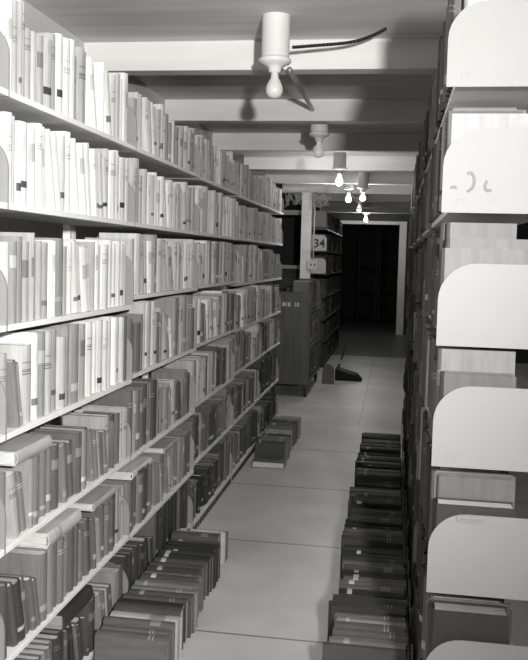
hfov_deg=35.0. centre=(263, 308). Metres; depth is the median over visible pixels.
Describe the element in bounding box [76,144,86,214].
book
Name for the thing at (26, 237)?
book
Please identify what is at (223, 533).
book
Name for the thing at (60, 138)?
book
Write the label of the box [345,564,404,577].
book
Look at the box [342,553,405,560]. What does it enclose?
book
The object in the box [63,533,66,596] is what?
book
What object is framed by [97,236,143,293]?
book
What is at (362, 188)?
socket
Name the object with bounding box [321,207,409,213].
trim
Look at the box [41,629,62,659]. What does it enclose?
book
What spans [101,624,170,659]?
book
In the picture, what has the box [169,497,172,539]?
book
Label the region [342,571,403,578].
book
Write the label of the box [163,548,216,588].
book
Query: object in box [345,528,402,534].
book
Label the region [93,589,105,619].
book
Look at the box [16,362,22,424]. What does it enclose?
book
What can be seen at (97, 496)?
book
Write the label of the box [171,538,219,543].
book
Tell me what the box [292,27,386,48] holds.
cable
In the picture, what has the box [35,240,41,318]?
book
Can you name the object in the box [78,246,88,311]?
book
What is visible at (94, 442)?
book
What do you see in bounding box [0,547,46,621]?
book
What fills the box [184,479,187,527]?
book
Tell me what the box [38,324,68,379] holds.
book
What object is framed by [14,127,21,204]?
book
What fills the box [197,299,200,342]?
book
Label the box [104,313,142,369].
book
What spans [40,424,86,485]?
book
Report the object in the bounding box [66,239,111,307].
book
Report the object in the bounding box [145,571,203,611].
book
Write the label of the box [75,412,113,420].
book
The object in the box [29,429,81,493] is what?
book
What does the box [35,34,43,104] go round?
book
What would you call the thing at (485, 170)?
bookshelf
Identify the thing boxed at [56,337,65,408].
book
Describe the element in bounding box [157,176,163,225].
book
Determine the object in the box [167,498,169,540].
book
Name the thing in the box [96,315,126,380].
book
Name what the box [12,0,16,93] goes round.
book
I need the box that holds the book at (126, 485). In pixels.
[100,480,130,509]
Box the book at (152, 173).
[147,172,156,224]
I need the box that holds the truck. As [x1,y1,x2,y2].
[270,288,321,396]
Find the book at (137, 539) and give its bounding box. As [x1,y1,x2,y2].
[127,536,146,572]
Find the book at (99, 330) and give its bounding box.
[68,319,102,391]
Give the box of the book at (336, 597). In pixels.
[333,594,407,633]
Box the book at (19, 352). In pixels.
[0,342,30,423]
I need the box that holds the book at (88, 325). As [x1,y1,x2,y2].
[57,321,91,396]
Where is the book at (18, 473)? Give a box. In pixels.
[14,471,25,531]
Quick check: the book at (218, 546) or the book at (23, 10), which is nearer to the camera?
the book at (23, 10)
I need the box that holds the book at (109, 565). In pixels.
[103,563,122,597]
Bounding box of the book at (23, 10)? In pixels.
[16,0,24,96]
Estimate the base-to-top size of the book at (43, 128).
0.202 m
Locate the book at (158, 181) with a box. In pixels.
[156,180,159,225]
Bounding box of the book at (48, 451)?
[46,446,50,512]
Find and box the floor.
[178,315,527,659]
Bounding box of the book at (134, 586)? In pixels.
[131,584,197,632]
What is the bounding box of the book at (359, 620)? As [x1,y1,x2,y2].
[336,616,405,633]
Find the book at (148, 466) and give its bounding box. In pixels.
[147,466,148,513]
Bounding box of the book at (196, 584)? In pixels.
[139,577,198,616]
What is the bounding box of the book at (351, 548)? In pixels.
[343,547,402,553]
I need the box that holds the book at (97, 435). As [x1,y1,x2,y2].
[96,431,100,476]
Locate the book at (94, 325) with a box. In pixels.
[91,323,96,392]
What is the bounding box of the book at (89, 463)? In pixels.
[86,429,93,480]
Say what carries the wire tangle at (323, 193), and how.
hanging from the ceiling
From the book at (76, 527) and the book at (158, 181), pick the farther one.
the book at (158, 181)
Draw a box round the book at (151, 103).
[150,102,154,153]
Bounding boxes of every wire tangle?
[285,192,301,206]
[313,192,331,209]
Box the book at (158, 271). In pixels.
[156,240,161,291]
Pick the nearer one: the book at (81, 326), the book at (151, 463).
the book at (81, 326)
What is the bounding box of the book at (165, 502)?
[164,502,165,538]
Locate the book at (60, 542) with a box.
[56,536,63,604]
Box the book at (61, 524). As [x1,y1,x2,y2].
[18,508,81,548]
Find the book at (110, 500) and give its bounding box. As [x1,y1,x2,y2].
[105,495,113,551]
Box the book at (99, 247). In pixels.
[98,246,100,309]
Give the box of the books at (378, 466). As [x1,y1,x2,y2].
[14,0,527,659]
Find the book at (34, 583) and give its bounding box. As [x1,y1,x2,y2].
[32,577,39,625]
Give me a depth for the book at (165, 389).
3.25 m
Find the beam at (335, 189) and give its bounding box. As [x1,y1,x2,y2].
[282,183,410,194]
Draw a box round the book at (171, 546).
[163,543,215,551]
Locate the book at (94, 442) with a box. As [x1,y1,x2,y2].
[92,430,97,479]
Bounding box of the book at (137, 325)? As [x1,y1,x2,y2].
[132,322,140,371]
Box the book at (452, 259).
[439,248,522,290]
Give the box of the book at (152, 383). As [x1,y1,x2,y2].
[132,380,154,439]
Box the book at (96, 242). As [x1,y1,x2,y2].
[76,240,98,309]
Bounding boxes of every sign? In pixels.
[311,235,326,250]
[311,258,325,273]
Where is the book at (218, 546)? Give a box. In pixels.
[168,540,220,581]
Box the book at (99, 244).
[98,244,107,305]
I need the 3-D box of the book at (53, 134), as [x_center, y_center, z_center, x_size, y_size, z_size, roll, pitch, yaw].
[-0.590,-0.353,2.153,0.129,0.198,0.071,2,3,9]
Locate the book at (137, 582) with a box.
[134,579,193,589]
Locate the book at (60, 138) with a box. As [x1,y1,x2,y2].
[56,134,64,210]
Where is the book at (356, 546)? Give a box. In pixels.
[345,545,403,553]
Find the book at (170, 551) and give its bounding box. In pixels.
[161,550,213,591]
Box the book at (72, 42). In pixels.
[69,39,74,118]
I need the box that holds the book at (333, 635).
[332,633,407,659]
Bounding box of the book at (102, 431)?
[91,429,107,473]
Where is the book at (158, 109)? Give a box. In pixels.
[158,109,160,156]
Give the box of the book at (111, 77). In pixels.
[109,74,114,136]
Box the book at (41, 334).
[12,330,44,417]
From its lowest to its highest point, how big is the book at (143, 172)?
0.189 m
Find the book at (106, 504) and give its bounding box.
[101,502,109,555]
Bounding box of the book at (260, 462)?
[252,457,286,468]
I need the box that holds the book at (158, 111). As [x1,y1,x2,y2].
[155,109,159,156]
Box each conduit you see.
[287,67,314,111]
[312,194,315,259]
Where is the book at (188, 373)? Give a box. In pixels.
[186,372,189,412]
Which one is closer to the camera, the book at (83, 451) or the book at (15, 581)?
the book at (15, 581)
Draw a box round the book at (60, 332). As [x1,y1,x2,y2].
[24,326,68,405]
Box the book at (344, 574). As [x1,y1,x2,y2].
[343,573,404,580]
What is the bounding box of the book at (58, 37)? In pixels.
[53,33,62,113]
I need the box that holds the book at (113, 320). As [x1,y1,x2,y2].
[85,317,116,384]
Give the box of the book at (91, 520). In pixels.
[89,518,95,568]
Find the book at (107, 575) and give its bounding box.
[89,567,119,610]
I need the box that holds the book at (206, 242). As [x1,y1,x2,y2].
[194,240,207,283]
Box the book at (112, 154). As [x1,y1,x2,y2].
[108,150,115,218]
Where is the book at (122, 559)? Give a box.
[108,554,127,574]
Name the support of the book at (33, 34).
on the bookshelf at (24, 109)
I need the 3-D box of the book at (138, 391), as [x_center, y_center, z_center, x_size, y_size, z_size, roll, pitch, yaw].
[-0.496,0.385,2.920,0.128,0.207,0.044,2,3,9]
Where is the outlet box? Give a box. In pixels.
[307,260,317,268]
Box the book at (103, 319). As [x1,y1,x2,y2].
[79,318,110,387]
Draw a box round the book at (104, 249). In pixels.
[100,246,107,308]
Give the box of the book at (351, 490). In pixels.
[350,488,399,494]
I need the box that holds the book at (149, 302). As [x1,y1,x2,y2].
[136,301,150,365]
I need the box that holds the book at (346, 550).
[345,549,403,557]
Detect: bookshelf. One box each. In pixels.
[0,31,8,659]
[0,32,136,659]
[70,109,200,591]
[149,168,238,528]
[199,180,264,481]
[241,198,283,435]
[311,218,332,367]
[313,225,337,357]
[322,230,342,350]
[401,199,421,452]
[402,187,422,488]
[404,165,423,548]
[406,123,439,646]
[409,0,527,659]
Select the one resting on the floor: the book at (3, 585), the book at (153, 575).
the book at (153, 575)
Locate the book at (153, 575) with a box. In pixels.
[140,572,197,581]
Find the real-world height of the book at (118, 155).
0.203 m
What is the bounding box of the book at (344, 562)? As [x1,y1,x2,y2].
[342,560,402,572]
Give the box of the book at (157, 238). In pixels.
[157,238,162,291]
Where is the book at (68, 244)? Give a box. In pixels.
[63,242,71,313]
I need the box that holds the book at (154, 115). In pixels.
[153,107,156,154]
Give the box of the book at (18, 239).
[0,236,21,322]
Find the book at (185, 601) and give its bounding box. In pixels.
[122,593,188,641]
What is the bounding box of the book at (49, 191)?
[44,129,55,209]
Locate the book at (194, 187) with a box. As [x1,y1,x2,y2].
[193,187,194,230]
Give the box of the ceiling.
[24,0,447,200]
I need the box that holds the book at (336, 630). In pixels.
[333,627,407,652]
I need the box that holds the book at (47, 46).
[43,38,51,108]
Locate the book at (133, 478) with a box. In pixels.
[132,478,133,528]
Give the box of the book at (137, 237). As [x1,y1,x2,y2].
[99,233,140,294]
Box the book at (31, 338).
[0,331,37,419]
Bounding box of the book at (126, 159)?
[124,158,128,220]
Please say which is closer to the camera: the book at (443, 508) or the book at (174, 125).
the book at (443, 508)
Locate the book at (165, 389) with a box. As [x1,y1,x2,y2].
[163,387,168,429]
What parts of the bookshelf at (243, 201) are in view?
shelf, shelf, shelf, shelf, shelf, shelf, shelf, plate, plate, plate, plate, plate, plate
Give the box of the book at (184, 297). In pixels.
[163,295,186,351]
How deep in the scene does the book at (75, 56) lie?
2.25 m
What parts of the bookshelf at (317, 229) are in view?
plate, plate, plate, plate, shelf, plate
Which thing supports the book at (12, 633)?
on the bookshelf at (24, 109)
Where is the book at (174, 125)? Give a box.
[174,125,175,163]
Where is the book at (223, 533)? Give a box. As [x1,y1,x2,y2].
[180,528,225,563]
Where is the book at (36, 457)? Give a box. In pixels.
[32,455,38,524]
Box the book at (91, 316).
[91,316,118,382]
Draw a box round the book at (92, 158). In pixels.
[89,149,96,215]
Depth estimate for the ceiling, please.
3.18 m
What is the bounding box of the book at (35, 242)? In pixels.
[34,242,35,319]
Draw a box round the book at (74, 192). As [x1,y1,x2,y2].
[70,138,79,213]
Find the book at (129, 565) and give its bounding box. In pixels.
[115,550,131,589]
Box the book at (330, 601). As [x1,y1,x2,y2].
[327,600,404,641]
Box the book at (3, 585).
[0,582,6,658]
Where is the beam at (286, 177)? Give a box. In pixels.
[266,171,413,184]
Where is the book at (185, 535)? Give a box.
[171,530,219,541]
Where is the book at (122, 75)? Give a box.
[118,73,127,141]
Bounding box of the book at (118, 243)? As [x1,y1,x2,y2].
[112,241,120,305]
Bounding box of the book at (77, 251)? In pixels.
[76,243,80,311]
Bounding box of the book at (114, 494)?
[113,494,114,546]
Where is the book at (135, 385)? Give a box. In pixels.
[124,383,146,444]
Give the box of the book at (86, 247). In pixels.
[86,247,89,310]
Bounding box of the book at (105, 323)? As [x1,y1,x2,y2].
[102,321,107,389]
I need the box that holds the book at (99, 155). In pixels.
[97,153,102,216]
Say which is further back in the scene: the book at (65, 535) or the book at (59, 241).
the book at (65, 535)
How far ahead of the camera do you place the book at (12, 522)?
1.96 m
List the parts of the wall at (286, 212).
rail, rail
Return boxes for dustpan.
[335,345,362,381]
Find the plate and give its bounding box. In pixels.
[322,364,333,383]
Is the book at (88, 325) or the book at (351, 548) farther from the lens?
the book at (351, 548)
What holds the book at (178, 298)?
on the bookshelf at (164, 168)
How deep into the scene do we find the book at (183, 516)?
3.63 m
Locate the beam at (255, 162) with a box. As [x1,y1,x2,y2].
[244,155,415,171]
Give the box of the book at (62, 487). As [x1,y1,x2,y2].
[58,444,66,502]
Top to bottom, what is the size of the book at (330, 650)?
0.185 m
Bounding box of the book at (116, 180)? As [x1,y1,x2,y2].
[111,150,117,219]
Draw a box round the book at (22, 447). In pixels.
[0,433,51,465]
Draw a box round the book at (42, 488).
[39,450,45,516]
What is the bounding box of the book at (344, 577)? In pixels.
[343,576,406,584]
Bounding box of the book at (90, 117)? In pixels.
[85,57,95,128]
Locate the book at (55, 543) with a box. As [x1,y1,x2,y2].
[53,541,56,607]
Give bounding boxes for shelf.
[309,367,318,381]
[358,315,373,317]
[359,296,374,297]
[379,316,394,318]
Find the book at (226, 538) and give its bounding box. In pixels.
[188,528,227,561]
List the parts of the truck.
panel, panel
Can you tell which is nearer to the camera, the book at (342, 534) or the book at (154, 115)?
the book at (154, 115)
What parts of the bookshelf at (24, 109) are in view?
plate, plate, plate, plate, plate, plate, shelf, shelf, shelf, shelf, shelf, shelf, shelf, plate, plate, plate, plate, plate, plate, plate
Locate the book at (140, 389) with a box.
[119,387,143,447]
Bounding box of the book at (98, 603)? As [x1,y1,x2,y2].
[93,591,102,636]
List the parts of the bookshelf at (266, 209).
shelf, shelf, shelf, shelf, shelf, shelf, plate, plate, plate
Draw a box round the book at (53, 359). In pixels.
[18,329,55,410]
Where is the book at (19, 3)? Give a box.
[17,1,22,95]
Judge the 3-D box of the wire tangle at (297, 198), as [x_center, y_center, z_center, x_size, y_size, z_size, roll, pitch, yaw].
[0.328,-1.208,9.276,0.192,0.168,0.098,2,3,9]
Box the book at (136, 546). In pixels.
[123,543,138,582]
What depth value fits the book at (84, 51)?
2.32 m
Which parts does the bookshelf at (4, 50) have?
plate, shelf, plate, shelf, plate, shelf, plate, shelf, plate, shelf, plate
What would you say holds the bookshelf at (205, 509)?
on the floor
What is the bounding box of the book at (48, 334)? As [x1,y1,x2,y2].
[24,330,51,414]
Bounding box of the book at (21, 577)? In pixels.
[0,573,28,633]
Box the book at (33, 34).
[30,31,35,101]
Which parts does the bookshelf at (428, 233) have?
plate, plate, plate, plate, plate, plate, plate, shelf, shelf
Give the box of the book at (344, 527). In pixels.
[344,527,401,531]
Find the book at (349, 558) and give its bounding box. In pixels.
[341,556,405,580]
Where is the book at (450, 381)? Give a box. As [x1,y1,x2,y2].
[439,371,515,401]
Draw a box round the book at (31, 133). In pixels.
[27,124,35,206]
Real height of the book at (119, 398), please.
0.219 m
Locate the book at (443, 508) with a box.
[432,497,515,531]
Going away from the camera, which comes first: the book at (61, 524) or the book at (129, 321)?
the book at (61, 524)
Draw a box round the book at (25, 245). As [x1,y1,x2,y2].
[22,241,28,321]
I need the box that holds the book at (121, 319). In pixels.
[118,317,123,382]
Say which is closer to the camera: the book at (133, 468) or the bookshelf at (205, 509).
the book at (133, 468)
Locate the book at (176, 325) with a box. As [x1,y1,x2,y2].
[138,296,177,354]
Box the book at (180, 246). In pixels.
[179,246,180,288]
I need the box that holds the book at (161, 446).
[143,438,176,453]
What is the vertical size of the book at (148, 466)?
0.177 m
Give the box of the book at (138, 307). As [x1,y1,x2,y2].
[113,302,145,367]
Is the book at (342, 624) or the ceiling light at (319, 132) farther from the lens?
the ceiling light at (319, 132)
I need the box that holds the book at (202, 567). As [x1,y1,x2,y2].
[149,561,204,599]
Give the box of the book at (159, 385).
[159,385,163,431]
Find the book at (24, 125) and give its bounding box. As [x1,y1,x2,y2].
[15,121,27,205]
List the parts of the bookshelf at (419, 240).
plate, plate, plate, plate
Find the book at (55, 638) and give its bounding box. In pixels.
[35,632,59,659]
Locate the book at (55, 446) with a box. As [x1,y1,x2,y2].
[51,442,58,509]
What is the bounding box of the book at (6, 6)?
[0,0,12,90]
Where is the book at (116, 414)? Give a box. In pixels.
[82,410,119,464]
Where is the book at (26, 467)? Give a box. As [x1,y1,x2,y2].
[0,458,33,528]
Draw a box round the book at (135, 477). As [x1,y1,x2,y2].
[134,477,135,525]
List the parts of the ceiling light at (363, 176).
bulb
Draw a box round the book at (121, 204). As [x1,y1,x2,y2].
[118,157,124,220]
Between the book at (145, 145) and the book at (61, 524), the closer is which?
the book at (61, 524)
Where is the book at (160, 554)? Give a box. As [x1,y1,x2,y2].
[157,552,211,595]
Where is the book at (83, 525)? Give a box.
[78,519,88,575]
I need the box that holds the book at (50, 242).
[40,240,52,317]
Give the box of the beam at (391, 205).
[316,201,409,208]
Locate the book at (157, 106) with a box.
[153,104,163,157]
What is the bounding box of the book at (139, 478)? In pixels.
[135,472,142,523]
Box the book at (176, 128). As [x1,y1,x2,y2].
[175,127,178,164]
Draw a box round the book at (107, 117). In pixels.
[104,70,110,134]
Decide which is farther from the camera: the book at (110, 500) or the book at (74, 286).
the book at (110, 500)
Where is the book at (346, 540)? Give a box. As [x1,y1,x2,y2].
[341,536,403,557]
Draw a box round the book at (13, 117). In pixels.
[12,116,14,203]
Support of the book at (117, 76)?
on the bookshelf at (24, 109)
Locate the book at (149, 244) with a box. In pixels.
[146,241,152,292]
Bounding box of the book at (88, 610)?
[77,597,94,652]
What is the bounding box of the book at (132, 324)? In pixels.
[132,324,133,372]
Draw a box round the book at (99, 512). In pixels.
[81,505,103,557]
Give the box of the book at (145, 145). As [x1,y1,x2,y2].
[141,97,149,151]
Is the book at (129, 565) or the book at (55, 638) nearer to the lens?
the book at (55, 638)
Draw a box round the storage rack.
[377,231,398,323]
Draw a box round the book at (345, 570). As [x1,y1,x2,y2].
[343,569,403,575]
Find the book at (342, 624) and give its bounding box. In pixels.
[334,620,404,633]
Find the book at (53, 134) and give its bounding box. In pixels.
[50,132,60,210]
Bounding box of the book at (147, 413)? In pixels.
[132,381,148,442]
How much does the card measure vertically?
0.180 m
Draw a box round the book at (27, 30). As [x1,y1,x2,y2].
[24,28,30,98]
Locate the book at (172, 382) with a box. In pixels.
[147,378,175,424]
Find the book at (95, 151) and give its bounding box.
[95,151,98,215]
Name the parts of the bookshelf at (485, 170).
plate, plate, plate, plate, plate, plate, plate, plate, plate, plate, shelf, shelf, plate, plate, plate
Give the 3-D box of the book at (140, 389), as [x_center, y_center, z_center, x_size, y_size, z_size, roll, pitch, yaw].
[-0.491,0.383,2.968,0.126,0.205,0.050,2,3,9]
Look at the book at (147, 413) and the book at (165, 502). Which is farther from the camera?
the book at (165, 502)
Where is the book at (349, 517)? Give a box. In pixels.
[348,516,401,522]
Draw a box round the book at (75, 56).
[74,56,75,119]
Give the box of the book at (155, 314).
[153,312,156,363]
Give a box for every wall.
[0,0,232,433]
[233,201,320,291]
[249,210,301,317]
[328,223,406,317]
[330,212,527,334]
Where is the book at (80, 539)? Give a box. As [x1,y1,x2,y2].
[78,529,82,581]
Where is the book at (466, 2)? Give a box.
[464,0,483,8]
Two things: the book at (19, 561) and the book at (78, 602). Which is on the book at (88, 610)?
the book at (78, 602)
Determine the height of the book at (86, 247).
0.183 m
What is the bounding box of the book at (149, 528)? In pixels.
[135,512,156,558]
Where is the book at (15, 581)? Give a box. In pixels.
[0,575,25,641]
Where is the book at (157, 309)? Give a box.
[154,307,161,360]
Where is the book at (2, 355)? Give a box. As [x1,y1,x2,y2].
[0,353,6,390]
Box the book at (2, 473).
[0,471,5,505]
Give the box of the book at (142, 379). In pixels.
[132,378,156,437]
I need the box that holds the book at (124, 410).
[81,405,127,458]
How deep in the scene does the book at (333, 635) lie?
2.36 m
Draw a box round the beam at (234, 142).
[212,133,420,152]
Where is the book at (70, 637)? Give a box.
[65,624,74,659]
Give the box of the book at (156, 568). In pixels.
[146,565,201,574]
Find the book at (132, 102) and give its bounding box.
[128,97,136,118]
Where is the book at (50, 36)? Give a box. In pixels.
[36,33,54,109]
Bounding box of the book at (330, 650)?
[322,642,405,659]
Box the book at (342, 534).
[340,534,401,578]
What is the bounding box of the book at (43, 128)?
[42,127,44,207]
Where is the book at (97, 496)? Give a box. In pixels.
[68,485,116,511]
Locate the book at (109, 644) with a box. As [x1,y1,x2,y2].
[94,629,169,659]
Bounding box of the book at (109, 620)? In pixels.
[103,616,174,659]
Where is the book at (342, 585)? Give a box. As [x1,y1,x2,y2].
[339,583,403,592]
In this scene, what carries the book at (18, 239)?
on the bookshelf at (24, 109)
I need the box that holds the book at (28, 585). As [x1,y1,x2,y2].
[2,573,36,630]
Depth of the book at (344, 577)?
2.77 m
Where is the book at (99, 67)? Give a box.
[93,62,104,131]
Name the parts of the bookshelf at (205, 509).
plate, plate, plate, shelf, shelf, shelf, shelf, shelf, shelf, shelf, plate, plate, plate, plate, plate, plate, plate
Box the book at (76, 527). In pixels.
[73,524,78,586]
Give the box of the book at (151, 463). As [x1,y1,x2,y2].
[150,463,151,509]
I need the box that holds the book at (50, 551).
[16,544,53,614]
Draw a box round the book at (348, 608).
[330,603,405,636]
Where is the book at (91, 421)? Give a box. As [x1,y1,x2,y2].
[63,413,109,468]
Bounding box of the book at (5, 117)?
[0,112,11,203]
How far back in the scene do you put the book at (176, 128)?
3.31 m
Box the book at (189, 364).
[165,359,195,383]
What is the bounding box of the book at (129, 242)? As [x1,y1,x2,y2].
[85,237,132,263]
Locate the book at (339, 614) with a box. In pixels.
[334,611,404,622]
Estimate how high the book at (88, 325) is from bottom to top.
0.215 m
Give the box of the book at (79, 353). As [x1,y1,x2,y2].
[78,329,80,399]
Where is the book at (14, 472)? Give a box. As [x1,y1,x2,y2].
[14,472,20,532]
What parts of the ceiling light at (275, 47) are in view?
bulb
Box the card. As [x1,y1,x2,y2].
[312,211,326,226]
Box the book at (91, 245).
[76,241,94,310]
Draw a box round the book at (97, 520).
[82,516,100,562]
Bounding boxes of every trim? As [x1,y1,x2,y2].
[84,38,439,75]
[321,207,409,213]
[341,220,399,224]
[396,222,406,334]
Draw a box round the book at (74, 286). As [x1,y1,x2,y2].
[63,240,78,312]
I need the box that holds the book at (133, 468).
[107,456,152,479]
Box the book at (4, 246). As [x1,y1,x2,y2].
[0,242,8,284]
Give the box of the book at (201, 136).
[195,135,203,176]
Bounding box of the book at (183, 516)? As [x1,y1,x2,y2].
[182,483,184,527]
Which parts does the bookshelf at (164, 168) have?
plate, plate, shelf, shelf, shelf, shelf, shelf, shelf, plate, plate, plate, plate, plate, plate, plate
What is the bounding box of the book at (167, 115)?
[164,113,168,160]
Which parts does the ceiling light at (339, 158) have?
bulb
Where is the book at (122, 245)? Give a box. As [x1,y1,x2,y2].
[120,244,123,305]
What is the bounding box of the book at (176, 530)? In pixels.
[176,530,220,555]
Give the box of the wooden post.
[300,192,312,278]
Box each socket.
[259,55,290,73]
[309,131,329,141]
[332,166,346,173]
[343,187,354,192]
[357,186,368,191]
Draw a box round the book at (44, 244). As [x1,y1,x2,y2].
[41,242,47,318]
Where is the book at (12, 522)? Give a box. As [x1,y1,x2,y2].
[0,470,19,538]
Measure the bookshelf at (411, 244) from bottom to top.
1.762 m
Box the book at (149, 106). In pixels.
[148,100,151,152]
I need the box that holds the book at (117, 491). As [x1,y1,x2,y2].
[115,489,118,543]
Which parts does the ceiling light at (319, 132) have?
bulb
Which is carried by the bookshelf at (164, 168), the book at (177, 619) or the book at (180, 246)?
the book at (180, 246)
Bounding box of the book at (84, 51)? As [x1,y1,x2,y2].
[83,51,85,123]
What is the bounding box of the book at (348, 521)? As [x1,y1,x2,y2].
[345,519,401,530]
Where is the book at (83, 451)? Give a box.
[36,427,85,489]
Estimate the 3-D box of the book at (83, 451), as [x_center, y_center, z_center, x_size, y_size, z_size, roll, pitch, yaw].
[-0.582,0.430,2.412,0.144,0.170,0.031,2,3,9]
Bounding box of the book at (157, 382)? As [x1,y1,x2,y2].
[156,382,158,434]
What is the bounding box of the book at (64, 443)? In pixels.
[52,441,68,498]
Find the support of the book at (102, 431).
on the bookshelf at (24, 109)
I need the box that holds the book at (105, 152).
[89,148,108,217]
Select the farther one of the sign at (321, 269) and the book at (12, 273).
the sign at (321, 269)
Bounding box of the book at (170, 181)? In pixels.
[165,180,172,227]
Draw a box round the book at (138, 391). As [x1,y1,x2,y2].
[117,389,139,450]
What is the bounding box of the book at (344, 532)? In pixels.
[342,531,402,539]
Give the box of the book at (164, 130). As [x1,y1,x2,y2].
[163,116,165,158]
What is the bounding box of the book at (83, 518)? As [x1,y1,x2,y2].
[81,517,90,570]
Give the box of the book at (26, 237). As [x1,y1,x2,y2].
[0,232,34,320]
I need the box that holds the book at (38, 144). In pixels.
[28,123,41,207]
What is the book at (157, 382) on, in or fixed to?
on the bookshelf at (164, 168)
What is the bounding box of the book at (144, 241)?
[143,239,146,293]
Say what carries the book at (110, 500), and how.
on the bookshelf at (24, 109)
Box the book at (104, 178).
[102,158,107,217]
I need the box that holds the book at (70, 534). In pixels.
[67,527,73,592]
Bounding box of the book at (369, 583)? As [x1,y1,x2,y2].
[339,579,405,599]
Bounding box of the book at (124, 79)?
[122,78,125,140]
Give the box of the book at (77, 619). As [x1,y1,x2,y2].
[71,616,83,656]
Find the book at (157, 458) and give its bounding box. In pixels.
[138,452,163,494]
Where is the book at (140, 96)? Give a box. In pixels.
[138,94,141,148]
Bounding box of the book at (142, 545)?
[126,542,144,575]
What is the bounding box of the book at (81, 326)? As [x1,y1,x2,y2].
[64,323,84,397]
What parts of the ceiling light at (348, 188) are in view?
bulb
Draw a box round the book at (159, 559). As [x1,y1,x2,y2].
[154,557,207,599]
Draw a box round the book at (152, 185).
[150,175,154,224]
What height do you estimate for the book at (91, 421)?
0.170 m
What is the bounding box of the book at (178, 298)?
[177,298,179,353]
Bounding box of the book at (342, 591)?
[339,587,403,599]
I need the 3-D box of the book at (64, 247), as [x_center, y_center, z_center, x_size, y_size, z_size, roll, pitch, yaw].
[-0.601,-0.078,2.246,0.148,0.182,0.030,2,3,9]
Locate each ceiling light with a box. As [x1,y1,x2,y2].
[259,12,290,98]
[309,124,329,157]
[332,152,346,185]
[343,184,354,201]
[355,194,363,211]
[357,171,368,200]
[362,213,369,221]
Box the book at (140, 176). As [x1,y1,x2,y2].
[138,175,141,222]
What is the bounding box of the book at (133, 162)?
[128,158,138,222]
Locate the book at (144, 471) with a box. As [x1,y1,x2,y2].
[142,470,145,519]
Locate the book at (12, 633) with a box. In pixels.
[0,581,18,646]
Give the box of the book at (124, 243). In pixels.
[121,242,125,304]
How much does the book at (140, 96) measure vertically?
0.181 m
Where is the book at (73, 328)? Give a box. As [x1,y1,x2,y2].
[48,323,78,403]
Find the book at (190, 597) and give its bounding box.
[128,588,193,637]
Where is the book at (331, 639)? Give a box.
[329,636,405,649]
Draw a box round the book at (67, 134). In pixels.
[50,131,70,211]
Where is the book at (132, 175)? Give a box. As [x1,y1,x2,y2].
[128,167,136,221]
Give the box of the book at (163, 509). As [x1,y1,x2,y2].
[160,504,165,551]
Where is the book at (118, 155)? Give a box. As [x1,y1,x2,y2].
[117,155,118,219]
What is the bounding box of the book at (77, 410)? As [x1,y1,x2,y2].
[74,409,122,460]
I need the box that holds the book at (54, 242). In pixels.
[52,241,55,316]
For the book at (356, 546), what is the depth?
3.17 m
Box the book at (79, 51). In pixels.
[75,47,83,122]
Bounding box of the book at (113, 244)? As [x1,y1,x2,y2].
[111,243,115,306]
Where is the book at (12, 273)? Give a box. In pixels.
[0,241,16,323]
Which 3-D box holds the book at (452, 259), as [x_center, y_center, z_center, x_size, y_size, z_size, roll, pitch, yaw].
[0.440,-0.032,1.712,0.160,0.180,0.040,2,3,9]
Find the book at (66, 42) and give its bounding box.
[62,37,69,116]
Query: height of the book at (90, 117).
0.196 m
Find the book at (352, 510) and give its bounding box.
[351,509,402,524]
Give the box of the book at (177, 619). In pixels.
[110,610,181,659]
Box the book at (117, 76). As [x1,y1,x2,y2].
[108,73,119,138]
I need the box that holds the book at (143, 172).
[139,169,146,223]
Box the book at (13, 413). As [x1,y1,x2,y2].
[6,359,20,427]
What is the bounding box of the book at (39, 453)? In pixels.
[37,453,39,518]
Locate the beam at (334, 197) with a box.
[295,193,410,202]
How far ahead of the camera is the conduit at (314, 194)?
9.27 m
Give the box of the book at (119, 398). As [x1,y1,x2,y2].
[88,390,132,453]
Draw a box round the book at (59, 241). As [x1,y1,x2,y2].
[35,238,62,315]
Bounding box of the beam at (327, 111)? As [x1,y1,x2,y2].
[165,99,428,123]
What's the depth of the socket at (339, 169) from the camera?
6.39 m
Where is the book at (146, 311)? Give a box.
[133,301,147,367]
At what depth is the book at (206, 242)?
3.86 m
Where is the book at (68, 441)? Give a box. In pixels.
[52,438,73,496]
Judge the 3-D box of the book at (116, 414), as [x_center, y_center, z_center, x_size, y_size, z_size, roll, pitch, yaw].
[-0.534,0.417,2.719,0.130,0.161,0.049,2,3,9]
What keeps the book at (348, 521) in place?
on the floor
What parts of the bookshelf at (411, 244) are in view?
plate, plate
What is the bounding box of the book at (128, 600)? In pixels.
[118,598,184,642]
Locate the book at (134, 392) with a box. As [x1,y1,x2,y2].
[130,390,136,451]
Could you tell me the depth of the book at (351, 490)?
3.91 m
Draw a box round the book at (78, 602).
[43,584,92,630]
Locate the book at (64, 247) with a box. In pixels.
[62,246,66,314]
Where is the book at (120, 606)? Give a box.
[114,602,183,648]
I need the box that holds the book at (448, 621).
[428,600,509,654]
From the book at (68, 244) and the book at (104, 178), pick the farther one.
the book at (104, 178)
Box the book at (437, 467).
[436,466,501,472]
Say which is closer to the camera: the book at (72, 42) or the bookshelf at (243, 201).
the book at (72, 42)
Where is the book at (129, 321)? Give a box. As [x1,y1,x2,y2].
[127,319,131,344]
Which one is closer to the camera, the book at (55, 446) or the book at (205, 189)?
the book at (55, 446)
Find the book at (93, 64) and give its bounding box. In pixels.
[93,64,96,128]
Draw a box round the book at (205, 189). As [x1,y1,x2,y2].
[203,186,207,232]
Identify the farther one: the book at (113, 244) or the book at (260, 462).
the book at (260, 462)
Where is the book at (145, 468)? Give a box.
[145,468,146,516]
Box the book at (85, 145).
[76,143,90,214]
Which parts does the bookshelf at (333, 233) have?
shelf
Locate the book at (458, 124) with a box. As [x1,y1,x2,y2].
[446,114,527,151]
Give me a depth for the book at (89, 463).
2.47 m

